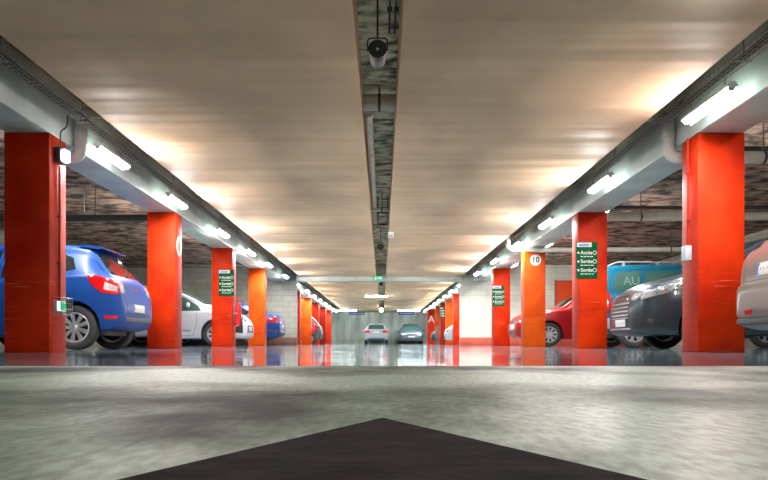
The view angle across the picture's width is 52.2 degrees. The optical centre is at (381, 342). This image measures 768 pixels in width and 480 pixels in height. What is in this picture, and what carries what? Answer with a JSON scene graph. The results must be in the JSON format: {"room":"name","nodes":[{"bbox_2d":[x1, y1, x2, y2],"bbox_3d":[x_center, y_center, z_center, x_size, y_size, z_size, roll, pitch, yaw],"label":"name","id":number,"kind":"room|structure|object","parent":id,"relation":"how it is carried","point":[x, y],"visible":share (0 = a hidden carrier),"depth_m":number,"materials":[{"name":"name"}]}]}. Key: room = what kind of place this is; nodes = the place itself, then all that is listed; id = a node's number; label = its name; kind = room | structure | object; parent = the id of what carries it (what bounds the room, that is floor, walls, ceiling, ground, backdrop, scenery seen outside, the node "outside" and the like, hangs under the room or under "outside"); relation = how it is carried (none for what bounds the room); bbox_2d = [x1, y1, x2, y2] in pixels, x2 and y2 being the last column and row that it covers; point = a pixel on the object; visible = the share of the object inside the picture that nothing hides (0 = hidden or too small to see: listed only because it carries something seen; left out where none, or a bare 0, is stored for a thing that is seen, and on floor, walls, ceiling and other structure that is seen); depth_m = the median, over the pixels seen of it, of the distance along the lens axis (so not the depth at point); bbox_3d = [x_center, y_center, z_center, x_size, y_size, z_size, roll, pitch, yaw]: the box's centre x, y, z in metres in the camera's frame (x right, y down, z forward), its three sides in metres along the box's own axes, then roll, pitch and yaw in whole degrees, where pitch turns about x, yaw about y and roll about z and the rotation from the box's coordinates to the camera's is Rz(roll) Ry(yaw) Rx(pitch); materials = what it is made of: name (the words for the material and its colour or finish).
{"room":"parking garage","nodes":[
{"label":"parking garage","id":0,"kind":"room"},
{"bbox_2d":[0,230,99,346],"bbox_3d":[-9.600,-1.350,24.000,0.200,2.900,74.000,0,0,0],"label":"wall","id":1,"kind":"structure","parent":0,"point":[1,232],"depth_m":19.62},
{"bbox_2d":[0,0,375,276],"bbox_3d":[-1.569,-2.580,7.500,2.723,0.440,41.000,0,0,0],"label":"ceiling","id":2,"kind":"structure","parent":0,"point":[255,106],"depth_m":7.49,"materials":[{"name":"paint"}]},
{"bbox_2d":[127,265,297,344],"bbox_3d":[-6.280,-1.350,28.300,6.440,2.900,0.200,0,0,0],"label":"wall","id":3,"kind":"structure","parent":0,"point":[282,296],"depth_m":28.20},
{"bbox_2d":[0,38,284,280],"bbox_3d":[-3.717,-2.500,7.600,0.475,0.600,41.200,0,0,0],"label":"beam","id":4,"kind":"structure","parent":3,"relation":"attached to","point":[22,109],"depth_m":10.25,"materials":[{"name":"paint"}]},
{"bbox_2d":[190,337,296,344],"bbox_3d":[-6.280,-0.045,28.190,6.440,0.290,0.020,0,0,0],"label":"baseboard","id":5,"kind":"structure","parent":3,"relation":"attached to","point":[282,340],"depth_m":28.18,"materials":[{"name":"brown paint"}]},
{"bbox_2d":[298,282,336,313],"bbox_3d":[-3.717,-2.500,44.700,0.475,0.600,32.600,0,0,0],"label":"beam","id":6,"kind":"structure","parent":3,"relation":"attached to","point":[301,288],"depth_m":41.07,"materials":[{"name":"paint"}]},
{"bbox_2d":[307,282,378,311],"bbox_3d":[-1.569,-2.580,44.700,2.723,0.440,32.600,0,0,0],"label":"ceiling","id":7,"kind":"structure","parent":0,"point":[345,295],"depth_m":38.38,"materials":[{"name":"paint"}]},
{"bbox_2d":[349,309,364,314],"bbox_3d":[-1.750,-2.160,55.199,1.100,0.400,0.043,0,0,0],"label":"hanging sign","id":8,"kind":"object","parent":7,"relation":"hanging from","point":[351,312],"visible":1,"depth_m":55.19,"materials":[{"name":"blue"}]},
{"bbox_2d":[365,295,386,296],"bbox_3d":[-0.280,-2.316,38.800,1.100,0.089,0.100,0,0,0],"label":"lamp","id":9,"kind":"object","parent":7,"relation":"hanging from","point":[365,295],"visible":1,"depth_m":38.76,"materials":[{"name":"white plastic"}]},
{"bbox_2d":[331,307,426,343],"bbox_3d":[0.000,-1.350,61.125,19.000,2.900,0.250,0,0,0],"label":"wall","id":10,"kind":"structure","parent":0,"point":[346,328],"depth_m":60.99,"materials":[{"name":"concrete"}]},
{"bbox_2d":[0,344,767,479],"bbox_3d":[0.000,0.225,24.000,19.000,0.250,74.000,0,0,0],"label":"floor","id":11,"kind":"structure","parent":0,"point":[57,422],"depth_m":1.31,"materials":[{"name":"grey concrete"}]},
{"bbox_2d":[4,133,65,351],"bbox_3d":[-3.717,-1.050,8.420,0.475,2.300,0.440,0,0,0],"label":"pillar","id":12,"kind":"structure","parent":11,"relation":"on","point":[30,167],"depth_m":8.20,"materials":[{"name":"red paint"}]},
{"bbox_2d":[54,114,69,164],"bbox_3d":[-3.420,-2.185,8.400,0.120,0.530,0.180,0,0,0],"label":"lamp","id":13,"kind":"object","parent":12,"relation":"attached to","point":[61,156],"visible":0.97,"depth_m":8.34,"materials":[{"name":"grey plastic"}]},
{"bbox_2d":[52,166,72,314],"bbox_3d":[-3.429,-1.099,8.420,0.103,1.603,0.285,0,0,0],"label":"lamp","id":14,"kind":"object","parent":12,"relation":"attached to","point":[59,306],"visible":1,"depth_m":8.41,"materials":[{"name":"white plastic"},{"name":"green plastic"},{"name":"glowing lamp cover"}]},
{"bbox_2d":[0,329,146,347],"bbox_3d":[-6.103,-0.667,15.250,4.114,1.535,2.030,0,0,0],"label":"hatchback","id":15,"kind":"object","parent":11,"relation":"on","point":[139,339],"visible":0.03,"depth_m":15.90,"materials":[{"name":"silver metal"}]},
{"bbox_2d":[0,244,151,349],"bbox_3d":[-5.624,-0.741,11.620,4.077,1.682,2.021,0,0,0],"label":"hatchback","id":16,"kind":"object","parent":11,"relation":"on","point":[110,304],"visible":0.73,"depth_m":10.89,"materials":[{"name":"blue paint"}]},
{"bbox_2d":[87,274,124,294],"bbox_3d":[-3.855,-0.803,10.994,0.409,0.277,0.431,0,0,0],"label":"tail lamp","id":17,"kind":"object","parent":16,"relation":"attached to","point":[97,284],"depth_m":10.81,"materials":[{"name":"red plastic"}]},
{"bbox_2d":[147,212,181,348],"bbox_3d":[-3.715,-1.050,13.420,0.481,2.300,0.440,0,0,0],"label":"pillar","id":18,"kind":"structure","parent":11,"relation":"on","point":[164,229],"depth_m":13.20,"materials":[{"name":"red paint"}]},
{"bbox_2d":[127,286,252,345],"bbox_3d":[-5.588,-0.693,20.650,4.264,1.585,2.031,0,0,0],"label":"hatchback","id":19,"kind":"object","parent":11,"relation":"on","point":[196,312],"visible":0.28,"depth_m":19.81,"materials":[{"name":"grey paint"}]},
{"bbox_2d":[212,248,235,346],"bbox_3d":[-3.717,-1.050,18.420,0.475,2.300,0.440,0,0,0],"label":"pillar","id":20,"kind":"structure","parent":11,"relation":"on","point":[223,327],"depth_m":18.20,"materials":[{"name":"red paint"}]},
{"bbox_2d":[219,270,233,295],"bbox_3d":[-3.610,-1.390,18.186,0.360,0.610,0.028,0,0,0],"label":"direction sign","id":21,"kind":"object","parent":20,"relation":"attached to","point":[226,277],"visible":1,"depth_m":18.18,"materials":[{"name":"green plastic"}]},
{"bbox_2d":[233,298,242,327],"bbox_3d":[-3.364,-0.690,18.400,0.232,0.701,0.176,0,0,0],"label":"fire extinguisher","id":22,"kind":"object","parent":20,"relation":"attached to","point":[238,321],"visible":1,"depth_m":18.33,"materials":[{"name":"red metal"}]},
{"bbox_2d":[182,303,284,345],"bbox_3d":[-5.573,-0.637,26.750,4.414,1.475,2.039,0,0,0],"label":"saloon","id":23,"kind":"object","parent":11,"relation":"on","point":[275,323],"visible":0.24,"depth_m":25.99,"materials":[{"name":"blue paint"}]},
{"bbox_2d":[267,317,278,322],"bbox_3d":[-3.635,-0.758,25.953,0.444,0.196,0.137,0,0,-24],"label":"tail lamp","id":24,"kind":"object","parent":23,"relation":"attached to","point":[269,319],"depth_m":25.92,"materials":[{"name":"red plastic"}]},
{"bbox_2d":[248,268,266,345],"bbox_3d":[-3.717,-1.050,23.420,0.475,2.300,0.440,0,0,0],"label":"pillar","id":25,"kind":"structure","parent":11,"relation":"on","point":[257,277],"depth_m":23.20,"materials":[{"name":"orange paint"}]},
{"bbox_2d":[298,291,300,344],"bbox_3d":[-3.717,-1.050,33.420,0.475,2.300,0.440,0,0,0],"label":"pillar","id":26,"kind":"structure","parent":11,"relation":"on","point":[299,292],"depth_m":33.20,"materials":[{"name":"red paint"}]},
{"bbox_2d":[301,298,311,344],"bbox_3d":[-3.717,-1.050,38.620,0.475,2.300,0.440,0,0,0],"label":"pillar","id":27,"kind":"structure","parent":11,"relation":"on","point":[306,303],"depth_m":38.40,"materials":[{"name":"orange paint"}]},
{"bbox_2d":[311,321,315,334],"bbox_3d":[-3.364,-0.740,38.600,0.232,0.701,0.176,0,0,0],"label":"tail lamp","id":28,"kind":"object","parent":27,"relation":"attached to","point":[313,326],"visible":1,"depth_m":38.55,"materials":[{"name":"red plastic"}]},
{"bbox_2d":[312,303,318,344],"bbox_3d":[-3.717,-1.050,43.320,0.475,2.300,0.440,0,0,0],"label":"pillar","id":29,"kind":"structure","parent":11,"relation":"on","point":[315,306],"depth_m":43.10,"materials":[{"name":"paint"}]},
{"bbox_2d":[312,317,322,343],"bbox_3d":[-5.173,-0.667,41.300,4.074,1.535,2.021,0,0,0],"label":"hatchback","id":30,"kind":"object","parent":11,"relation":"on","point":[319,331],"visible":0.17,"depth_m":40.57,"materials":[{"name":"grey paint"}]},
{"bbox_2d":[319,307,325,343],"bbox_3d":[-3.717,-1.050,48.520,0.475,2.300,0.440,0,0,0],"label":"pillar","id":31,"kind":"structure","parent":11,"relation":"on","point":[322,310],"depth_m":48.30,"materials":[{"name":"red paint"}]},
{"bbox_2d":[326,310,330,343],"bbox_3d":[-3.717,-1.050,53.620,0.475,2.300,0.440,0,0,0],"label":"pillar","id":32,"kind":"structure","parent":11,"relation":"on","point":[328,312],"depth_m":53.40,"materials":[{"name":"red paint"}]},
{"bbox_2d":[363,323,389,343],"bbox_3d":[-0.420,-0.667,58.098,2.049,1.535,4.203,0,0,0],"label":"hatchback","id":33,"kind":"object","parent":11,"relation":"on","point":[373,331],"visible":1,"depth_m":56.10,"materials":[{"name":"silver metal"}]},
{"bbox_2d":[118,418,646,479],"bbox_3d":[0.000,0.099,0.217,0.600,0.001,1.635,0,0,0],"label":"floor marking","id":34,"kind":"object","parent":11,"relation":"on","point":[381,448],"depth_m":0.66,"materials":[{"name":"black paint"}]},
{"bbox_2d":[396,324,424,343],"bbox_3d":[2.100,-0.659,58.193,2.126,1.518,4.414,0,0,0],"label":"saloon","id":35,"kind":"object","parent":11,"relation":"on","point":[407,332],"visible":1,"depth_m":56.31,"materials":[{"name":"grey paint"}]},
{"bbox_2d":[427,309,434,343],"bbox_3d":[3.215,-1.050,51.417,0.490,2.300,0.445,0,0,0],"label":"pillar","id":36,"kind":"structure","parent":11,"relation":"on","point":[430,312],"depth_m":51.20,"materials":[{"name":"red paint"}]},
{"bbox_2d":[435,326,437,343],"bbox_3d":[3.130,-0.430,44.900,0.200,1.060,0.200,0,0,0],"label":"bollard","id":37,"kind":"object","parent":11,"relation":"on","point":[436,327],"visible":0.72,"depth_m":44.81,"materials":[{"name":"grey metal"}]},
{"bbox_2d":[435,306,439,343],"bbox_3d":[3.465,-1.050,47.420,0.490,2.300,0.440,0,0,0],"label":"pillar","id":38,"kind":"structure","parent":11,"relation":"on","point":[437,308],"depth_m":47.20,"materials":[{"name":"paint"}]},
{"bbox_2d":[440,303,444,344],"bbox_3d":[3.465,-1.050,43.420,0.490,2.300,0.440,0,0,0],"label":"pillar","id":39,"kind":"structure","parent":11,"relation":"on","point":[442,320],"depth_m":43.20,"materials":[{"name":"red paint"}]},
{"bbox_2d":[440,307,443,317],"bbox_3d":[3.320,-1.650,43.186,0.231,0.580,0.028,0,0,0],"label":"direction sign","id":40,"kind":"object","parent":39,"relation":"attached to","point":[441,308],"visible":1,"depth_m":43.18,"materials":[{"name":"green plastic"}]},
{"bbox_2d":[444,326,452,340],"bbox_3d":[5.118,-0.693,37.450,4.264,1.585,1.991,0,0,0],"label":"hatchback","id":41,"kind":"object","parent":11,"relation":"on","point":[448,334],"visible":0.18,"depth_m":36.73,"materials":[{"name":"grey paint"}]},
{"bbox_2d":[445,299,452,344],"bbox_3d":[3.465,-1.050,39.620,0.490,2.300,0.440,0,0,0],"label":"pillar","id":42,"kind":"structure","parent":11,"relation":"on","point":[448,302],"depth_m":39.40,"materials":[{"name":"orange paint"}]},
{"bbox_2d":[453,294,458,344],"bbox_3d":[3.465,-1.050,35.520,0.490,2.300,0.440,0,0,0],"label":"pillar","id":43,"kind":"structure","parent":11,"relation":"on","point":[455,296],"depth_m":35.30,"materials":[{"name":"red paint"}]},
{"bbox_2d":[492,268,509,345],"bbox_3d":[3.550,-1.050,23.420,0.490,2.300,0.440,0,0,0],"label":"pillar","id":44,"kind":"structure","parent":11,"relation":"on","point":[500,276],"depth_m":23.20,"materials":[{"name":"red paint"}]},
{"bbox_2d":[492,286,504,305],"bbox_3d":[3.445,-1.385,23.186,0.360,0.610,0.028,0,0,0],"label":"direction sign","id":45,"kind":"object","parent":44,"relation":"attached to","point":[498,292],"visible":1,"depth_m":23.18,"materials":[{"name":"green plastic"}]},
{"bbox_2d":[521,252,544,346],"bbox_3d":[3.550,-1.050,18.415,0.490,2.300,0.450,0,0,0],"label":"pillar","id":46,"kind":"structure","parent":11,"relation":"on","point":[532,263],"depth_m":18.20,"materials":[{"name":"orange paint"}]},
{"bbox_2d":[509,296,650,346],"bbox_3d":[5.503,-0.667,21.000,4.074,1.535,2.021,0,0,0],"label":"hatchback","id":47,"kind":"object","parent":11,"relation":"on","point":[558,319],"visible":0.27,"depth_m":20.18,"materials":[{"name":"red paint"}]},
{"bbox_2d":[572,212,606,348],"bbox_3d":[3.550,-1.050,13.420,0.490,2.300,0.440,0,0,0],"label":"pillar","id":48,"kind":"structure","parent":11,"relation":"on","point":[589,295],"depth_m":13.20,"materials":[{"name":"red paint"}]},
{"bbox_2d":[576,242,597,277],"bbox_3d":[3.445,-1.390,13.186,0.360,0.610,0.028,0,0,0],"label":"direction sign","id":49,"kind":"object","parent":48,"relation":"attached to","point":[586,252],"visible":1,"depth_m":13.18,"materials":[{"name":"green plastic"}]},
{"bbox_2d":[607,261,767,347],"bbox_3d":[6.560,-0.796,16.850,4.320,1.791,2.091,0,0,0],"label":"van","id":50,"kind":"object","parent":11,"relation":"on","point":[620,278],"visible":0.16,"depth_m":16.12,"materials":[{"name":"blue paint"}]},
{"bbox_2d":[607,294,610,309],"bbox_3d":[4.557,-0.831,16.019,0.244,0.341,0.124,0,0,34],"label":"tail lamp","id":51,"kind":"object","parent":50,"relation":"attached to","point":[608,295],"depth_m":15.97,"materials":[{"name":"red plastic"}]},
{"bbox_2d":[610,238,767,348],"bbox_3d":[5.787,-0.743,11.750,4.466,1.685,2.110,0,0,0],"label":"car","id":52,"kind":"object","parent":11,"relation":"on","point":[652,310],"visible":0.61,"depth_m":11.06,"materials":[{"name":"grey paint"}]},
{"bbox_2d":[611,301,629,320],"bbox_3d":[3.585,-0.470,11.750,0.042,0.261,0.880,0,0,0],"label":"grille","id":53,"kind":"object","parent":52,"relation":"attached to","point":[620,311],"depth_m":11.71,"materials":[{"name":"grey metal"}]},
{"bbox_2d":[616,295,631,299],"bbox_3d":[3.626,-0.683,11.750,0.051,0.036,0.720,0,0,0],"label":"grille","id":54,"kind":"object","parent":52,"relation":"attached to","point":[621,297],"depth_m":11.66,"materials":[{"name":"plastic"}]},
{"bbox_2d":[631,291,642,299],"bbox_3d":[3.644,-0.668,11.235,0.107,0.127,0.218,0,0,-19],"label":"lamp","id":55,"kind":"object","parent":52,"relation":"attached to","point":[635,296],"depth_m":11.23,"materials":[{"name":"clear glass"}]},
{"bbox_2d":[637,326,668,327],"bbox_3d":[3.789,-0.215,10.984,0.446,0.030,0.062,0,0,30],"label":"vent","id":56,"kind":"object","parent":52,"relation":"attached to","point":[637,326],"depth_m":10.96,"materials":[{"name":"black plastic"}]},
{"bbox_2d":[639,280,681,299],"bbox_3d":[4.084,-0.764,10.979,0.953,0.318,0.222,0,0,16],"label":"lamp","id":57,"kind":"object","parent":52,"relation":"attached to","point":[663,289],"depth_m":10.93,"materials":[{"name":"clear glass"}]},
{"bbox_2d":[682,133,743,351],"bbox_3d":[3.550,-1.050,8.420,0.490,2.300,0.440,0,0,0],"label":"pillar","id":58,"kind":"structure","parent":11,"relation":"on","point":[711,280],"depth_m":8.20,"materials":[{"name":"red paint"}]},
{"bbox_2d":[681,138,691,260],"bbox_3d":[3.270,-1.535,8.420,0.070,1.310,0.120,0,0,0],"label":"switch box","id":59,"kind":"object","parent":58,"relation":"attached to","point":[686,251],"visible":1,"depth_m":8.40,"materials":[{"name":"grey"}]},
{"bbox_2d":[736,239,767,330],"bbox_3d":[5.355,-0.656,6.800,3.990,1.512,1.993,0,0,0],"label":"hatchback","id":60,"kind":"object","parent":11,"relation":"on","point":[752,293],"visible":1,"depth_m":7.17,"materials":[{"name":"grey paint"}]},
{"bbox_2d":[744,309,751,315],"bbox_3d":[3.386,-0.282,7.210,0.052,0.065,0.160,0,0,0],"label":"fog lamp","id":61,"kind":"object","parent":60,"relation":"on","point":[747,312],"depth_m":7.21,"materials":[{"name":"red plastic"}]},
{"bbox_2d":[0,0,767,306],"bbox_3d":[0.000,-2.919,24.000,19.000,0.262,74.000,0,0,0],"label":"ceiling","id":62,"kind":"structure","parent":0,"point":[127,238],"depth_m":15.88,"materials":[{"name":"concrete"}]},
{"bbox_2d":[0,106,103,164],"bbox_3d":[-6.050,-2.400,8.860,6.700,0.800,0.163,0,0,0],"label":"pipe","id":63,"kind":"object","parent":62,"relation":"hanging from","point":[80,133],"visible":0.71,"depth_m":8.80,"materials":[{"name":"grey metal"}]},
{"bbox_2d":[0,185,146,221],"bbox_3d":[-6.700,-2.471,13.950,5.400,0.658,0.132,0,0,0],"label":"pipe","id":64,"kind":"object","parent":62,"relation":"hanging from","point":[69,218],"visible":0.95,"depth_m":13.90,"materials":[{"name":"grey metal"}]},
{"bbox_2d":[0,35,292,275],"bbox_3d":[-3.265,-2.602,7.835,0.140,0.397,40.670,0,0,0],"label":"cable tray","id":65,"kind":"object","parent":62,"relation":"hanging from","point":[4,60],"visible":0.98,"depth_m":9.31,"materials":[{"name":"silver metal"}]},
{"bbox_2d":[93,137,130,169],"bbox_3d":[-3.265,-2.304,9.520,0.100,0.192,1.080,0,0,0],"label":"lamp","id":66,"kind":"object","parent":65,"relation":"hanging from","point":[98,147],"visible":1,"depth_m":9.40,"materials":[{"name":"white plastic"}]},
{"bbox_2d":[97,147,128,168],"bbox_3d":[-3.265,-2.237,9.520,0.062,0.032,1.020,0,0,0],"label":"diffuser","id":67,"kind":"object","parent":66,"relation":"attached to","point":[105,152],"depth_m":9.49,"materials":[{"name":"white plastic"}]},
{"bbox_2d":[165,187,188,209],"bbox_3d":[-3.265,-2.304,12.500,0.100,0.192,1.080,0,0,0],"label":"lamp","id":68,"kind":"object","parent":65,"relation":"hanging from","point":[169,196],"visible":1,"depth_m":12.38,"materials":[{"name":"white"}]},
{"bbox_2d":[168,195,186,208],"bbox_3d":[-3.265,-2.237,12.500,0.062,0.032,1.020,0,0,0],"label":"diffuser","id":69,"kind":"object","parent":68,"relation":"attached to","point":[174,199],"depth_m":12.46,"materials":[{"name":"white plastic"}]},
{"bbox_2d":[215,226,229,237],"bbox_3d":[-3.265,-2.304,16.080,0.100,0.192,1.080,0,0,0],"label":"lamp","id":70,"kind":"object","parent":65,"relation":"hanging from","point":[218,229],"visible":1,"depth_m":15.97,"materials":[{"name":"white plastic"}]},
{"bbox_2d":[245,247,255,255],"bbox_3d":[-3.265,-2.304,19.500,0.100,0.192,1.080,0,0,0],"label":"lamp","id":71,"kind":"object","parent":65,"relation":"hanging from","point":[248,250],"visible":1,"depth_m":19.36,"materials":[{"name":"white plastic"}]},
{"bbox_2d":[124,263,241,267],"bbox_3d":[-6.700,-2.468,22.400,5.400,0.664,0.132,0,0,0],"label":"pipe","id":72,"kind":"object","parent":62,"relation":"hanging from","point":[136,265],"visible":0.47,"depth_m":22.35,"materials":[{"name":"grey metal"}]},
{"bbox_2d":[300,282,338,309],"bbox_3d":[-3.265,-2.602,44.475,0.140,0.397,32.050,0,0,0],"label":"cable tray","id":73,"kind":"object","parent":62,"relation":"hanging from","point":[308,287],"visible":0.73,"depth_m":40.06,"materials":[{"name":"silver metal"}]},
{"bbox_2d":[365,111,376,221],"bbox_3d":[-0.145,-2.656,12.525,0.090,0.288,7.550,0,0,0],"label":"pipe","id":74,"kind":"object","parent":62,"relation":"attached to","point":[368,114],"visible":0.99,"depth_m":10.64,"materials":[{"name":"grey metal"}]},
{"bbox_2d":[367,0,387,68],"bbox_3d":[-0.035,-2.507,6.275,0.166,0.560,0.290,0,0,0],"label":"loudspeaker","id":75,"kind":"object","parent":62,"relation":"hanging from","point":[377,49],"visible":1,"depth_m":6.14,"materials":[{"name":"grey plastic"}]},
{"bbox_2d":[368,39,386,60],"bbox_3d":[-0.035,-2.300,6.170,0.146,0.146,0.080,0,0,0],"label":"grille","id":76,"kind":"object","parent":75,"relation":"attached to","point":[377,49],"depth_m":6.14,"materials":[{"name":"black plastic"}]},
{"bbox_2d":[363,87,395,111],"bbox_3d":[-0.029,-2.662,8.550,0.353,0.276,0.198,0,0,0],"label":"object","id":77,"kind":"object","parent":62,"relation":"attached to","point":[379,102],"visible":1,"depth_m":8.47,"materials":[{"name":"grey metal"}]},
{"bbox_2d":[371,208,389,211],"bbox_3d":[-0.029,-2.619,14.600,0.353,0.362,0.066,0,0,0],"label":"pipe","id":78,"kind":"object","parent":62,"relation":"attached to","point":[372,209],"visible":0.95,"depth_m":14.58,"materials":[{"name":"grey metal"}]},
{"bbox_2d":[377,227,383,250],"bbox_3d":[-0.035,-2.507,18.925,0.166,0.560,0.290,0,0,0],"label":"loudspeaker","id":79,"kind":"object","parent":62,"relation":"hanging from","point":[380,246],"visible":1,"depth_m":18.79,"materials":[{"name":"grey plastic"}]},
{"bbox_2d":[377,196,388,224],"bbox_3d":[0.015,-2.630,15.670,0.230,0.340,1.540,0,0,0],"label":"support frame","id":80,"kind":"object","parent":62,"relation":"hanging from","point":[378,213],"visible":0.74,"depth_m":15.16,"materials":[{"name":"grey metal"}]},
{"bbox_2d":[387,0,391,33],"bbox_3d":[0.065,-2.768,0.500,0.040,0.039,13.000,0,0,0],"label":"cable","id":81,"kind":"object","parent":62,"relation":"attached to","point":[389,9],"visible":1,"depth_m":6.52,"materials":[{"name":"grey plastic"}]},
{"bbox_2d":[394,0,398,34],"bbox_3d":[0.120,-2.767,0.500,0.040,0.041,13.000,0,0,0],"label":"cable","id":82,"kind":"object","parent":62,"relation":"attached to","point":[396,9],"visible":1,"depth_m":6.55,"materials":[{"name":"grey plastic"}]},
{"bbox_2d":[421,282,457,310],"bbox_3d":[3.030,-2.602,44.475,0.140,0.397,32.050,0,0,0],"label":"cable tray","id":83,"kind":"object","parent":62,"relation":"hanging from","point":[456,283],"visible":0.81,"depth_m":39.87,"materials":[{"name":"silver metal"}]},
{"bbox_2d":[506,221,680,251],"bbox_3d":[6.113,-2.433,17.930,6.574,0.735,0.124,0,0,0],"label":"pipe","id":84,"kind":"object","parent":62,"relation":"hanging from","point":[509,248],"visible":0.68,"depth_m":17.88,"materials":[{"name":"grey metal"}]},
{"bbox_2d":[466,28,767,275],"bbox_3d":[3.090,-2.602,7.835,0.140,0.397,40.670,0,0,0],"label":"cable tray","id":85,"kind":"object","parent":62,"relation":"hanging from","point":[752,50],"visible":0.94,"depth_m":8.72,"materials":[{"name":"silver metal"}]},
{"bbox_2d":[490,254,498,263],"bbox_3d":[3.090,-2.304,21.550,0.100,0.192,1.080,0,0,0],"label":"lamp","id":86,"kind":"object","parent":85,"relation":"hanging from","point":[493,261],"visible":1,"depth_m":21.43,"materials":[{"name":"white plastic"}]},
{"bbox_2d":[511,239,522,246],"bbox_3d":[3.090,-2.304,18.050,0.100,0.192,1.080,0,0,0],"label":"lamp","id":87,"kind":"object","parent":85,"relation":"hanging from","point":[518,243],"visible":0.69,"depth_m":17.82,"materials":[{"name":"white plastic"}]},
{"bbox_2d":[538,212,554,228],"bbox_3d":[3.090,-2.304,14.760,0.100,0.192,1.080,0,0,0],"label":"lamp","id":88,"kind":"object","parent":85,"relation":"hanging from","point":[551,219],"visible":1,"depth_m":14.59,"materials":[{"name":"white plastic"}]},
{"bbox_2d":[539,219,552,228],"bbox_3d":[3.090,-2.237,14.760,0.062,0.032,1.020,0,0,0],"label":"diffuser","id":89,"kind":"object","parent":88,"relation":"attached to","point":[547,222],"depth_m":14.76,"materials":[{"name":"white plastic"}]},
{"bbox_2d":[587,167,614,193],"bbox_3d":[3.090,-2.304,11.120,0.100,0.192,1.080,0,0,0],"label":"lamp","id":90,"kind":"object","parent":85,"relation":"hanging from","point":[609,176],"visible":1,"depth_m":11.00,"materials":[{"name":"white plastic"}]},
{"bbox_2d":[588,177,609,192],"bbox_3d":[3.090,-2.237,11.120,0.062,0.032,1.020,0,0,0],"label":"diffuser","id":91,"kind":"object","parent":90,"relation":"attached to","point":[603,181],"depth_m":11.14,"materials":[{"name":"white plastic"}]},
{"bbox_2d":[680,76,737,125],"bbox_3d":[3.090,-2.304,7.450,0.100,0.192,1.080,0,0,0],"label":"lamp","id":92,"kind":"object","parent":85,"relation":"hanging from","point":[728,90],"visible":1,"depth_m":7.33,"materials":[{"name":"white enamel"},{"name":"glowing frosted plastic diffuser"}]},
{"bbox_2d":[683,88,732,123],"bbox_3d":[3.090,-2.237,7.450,0.062,0.032,1.020,0,0,0],"label":"diffuser","id":93,"kind":"object","parent":92,"relation":"attached to","point":[723,94],"depth_m":7.40,"materials":[{"name":"white plastic"}]},
{"bbox_2d":[607,192,767,220],"bbox_3d":[6.700,-2.480,13.950,5.400,0.640,0.170,0,0,0],"label":"pipe","id":94,"kind":"object","parent":62,"relation":"hanging from","point":[621,216],"visible":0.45,"depth_m":13.89,"materials":[{"name":"grey metal"}]},
{"bbox_2d":[613,206,767,208],"bbox_3d":[6.700,-2.564,13.700,5.400,0.472,0.066,0,0,0],"label":"pipe","id":95,"kind":"object","parent":62,"relation":"hanging from","point":[616,207],"visible":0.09,"depth_m":13.68,"materials":[{"name":"grey metal"}]},
{"bbox_2d":[646,109,767,163],"bbox_3d":[6.000,-2.408,8.840,6.800,0.785,0.158,0,0,0],"label":"pipe","id":96,"kind":"object","parent":62,"relation":"hanging from","point":[668,136],"visible":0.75,"depth_m":8.78,"materials":[{"name":"grey"}]},
{"bbox_2d":[744,146,767,150],"bbox_3d":[6.650,-2.541,9.400,5.500,0.518,0.077,0,0,0],"label":"pipe","id":97,"kind":"object","parent":62,"relation":"hanging from","point":[746,148],"visible":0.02,"depth_m":9.37,"materials":[{"name":"grey metal"}]},
{"bbox_2d":[384,282,453,311],"bbox_3d":[1.485,-2.580,44.700,2.670,0.440,32.600,0,0,0],"label":"ceiling","id":98,"kind":"structure","parent":0,"point":[400,295],"depth_m":38.38,"materials":[{"name":"paint"}]},
{"bbox_2d":[399,312,413,314],"bbox_3d":[1.720,-2.160,55.199,1.100,0.400,0.043,0,0,0],"label":"hanging sign","id":99,"kind":"object","parent":98,"relation":"hanging from","point":[400,313],"visible":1,"depth_m":55.19,"materials":[{"name":"blue"}]},
{"bbox_2d":[459,265,607,344],"bbox_3d":[6.150,-1.350,28.300,6.700,2.900,0.200,0,0,0],"label":"wall","id":100,"kind":"structure","parent":0,"point":[475,297],"depth_m":28.20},
{"bbox_2d":[296,265,459,281],"bbox_3d":[-0.130,-2.500,28.200,5.860,0.600,0.400,0,0,0],"label":"beam","id":101,"kind":"structure","parent":100,"relation":"attached to","point":[380,269],"depth_m":28.00,"materials":[{"name":"metal"}]},
{"bbox_2d":[373,276,382,280],"bbox_3d":[-0.140,-2.300,27.971,0.360,0.180,0.057,0,0,0],"label":"exit sign","id":102,"kind":"object","parent":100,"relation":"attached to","point":[375,278],"visible":0.88,"depth_m":27.95,"materials":[{"name":"green plastic"}]},
{"bbox_2d":[423,282,458,313],"bbox_3d":[3.507,-2.500,44.700,0.575,0.600,32.600,0,0,0],"label":"beam","id":103,"kind":"structure","parent":100,"relation":"attached to","point":[456,288],"depth_m":40.39,"materials":[{"name":"paint"}]},
{"bbox_2d":[460,337,622,344],"bbox_3d":[6.150,-0.045,28.190,6.700,0.290,0.020,0,0,0],"label":"baseboard","id":104,"kind":"structure","parent":100,"relation":"attached to","point":[463,340],"depth_m":28.18,"materials":[{"name":"red paint"}]},
{"bbox_2d":[554,280,571,306],"bbox_3d":[6.750,-1.215,28.152,1.100,2.050,0.096,0,0,0],"label":"door","id":105,"kind":"structure","parent":100,"relation":"in","point":[562,289],"depth_m":28.16,"materials":[{"name":"orange paint"}]},
{"bbox_2d":[474,20,767,280],"bbox_3d":[3.550,-2.500,7.600,0.490,0.600,41.200,0,0,0],"label":"beam","id":106,"kind":"structure","parent":100,"relation":"attached to","point":[646,165],"depth_m":9.80,"materials":[{"name":"paint"}]},
{"bbox_2d":[386,0,767,276],"bbox_3d":[1.485,-2.580,7.500,2.670,0.440,41.000,0,0,0],"label":"ceiling","id":107,"kind":"structure","parent":0,"point":[502,106],"depth_m":7.49,"materials":[{"name":"paint"}]},
{"bbox_2d":[647,229,767,346],"bbox_3d":[9.600,-1.350,24.000,0.200,2.900,74.000,0,0,0],"label":"wall","id":108,"kind":"structure","parent":0,"point":[761,234],"depth_m":20.38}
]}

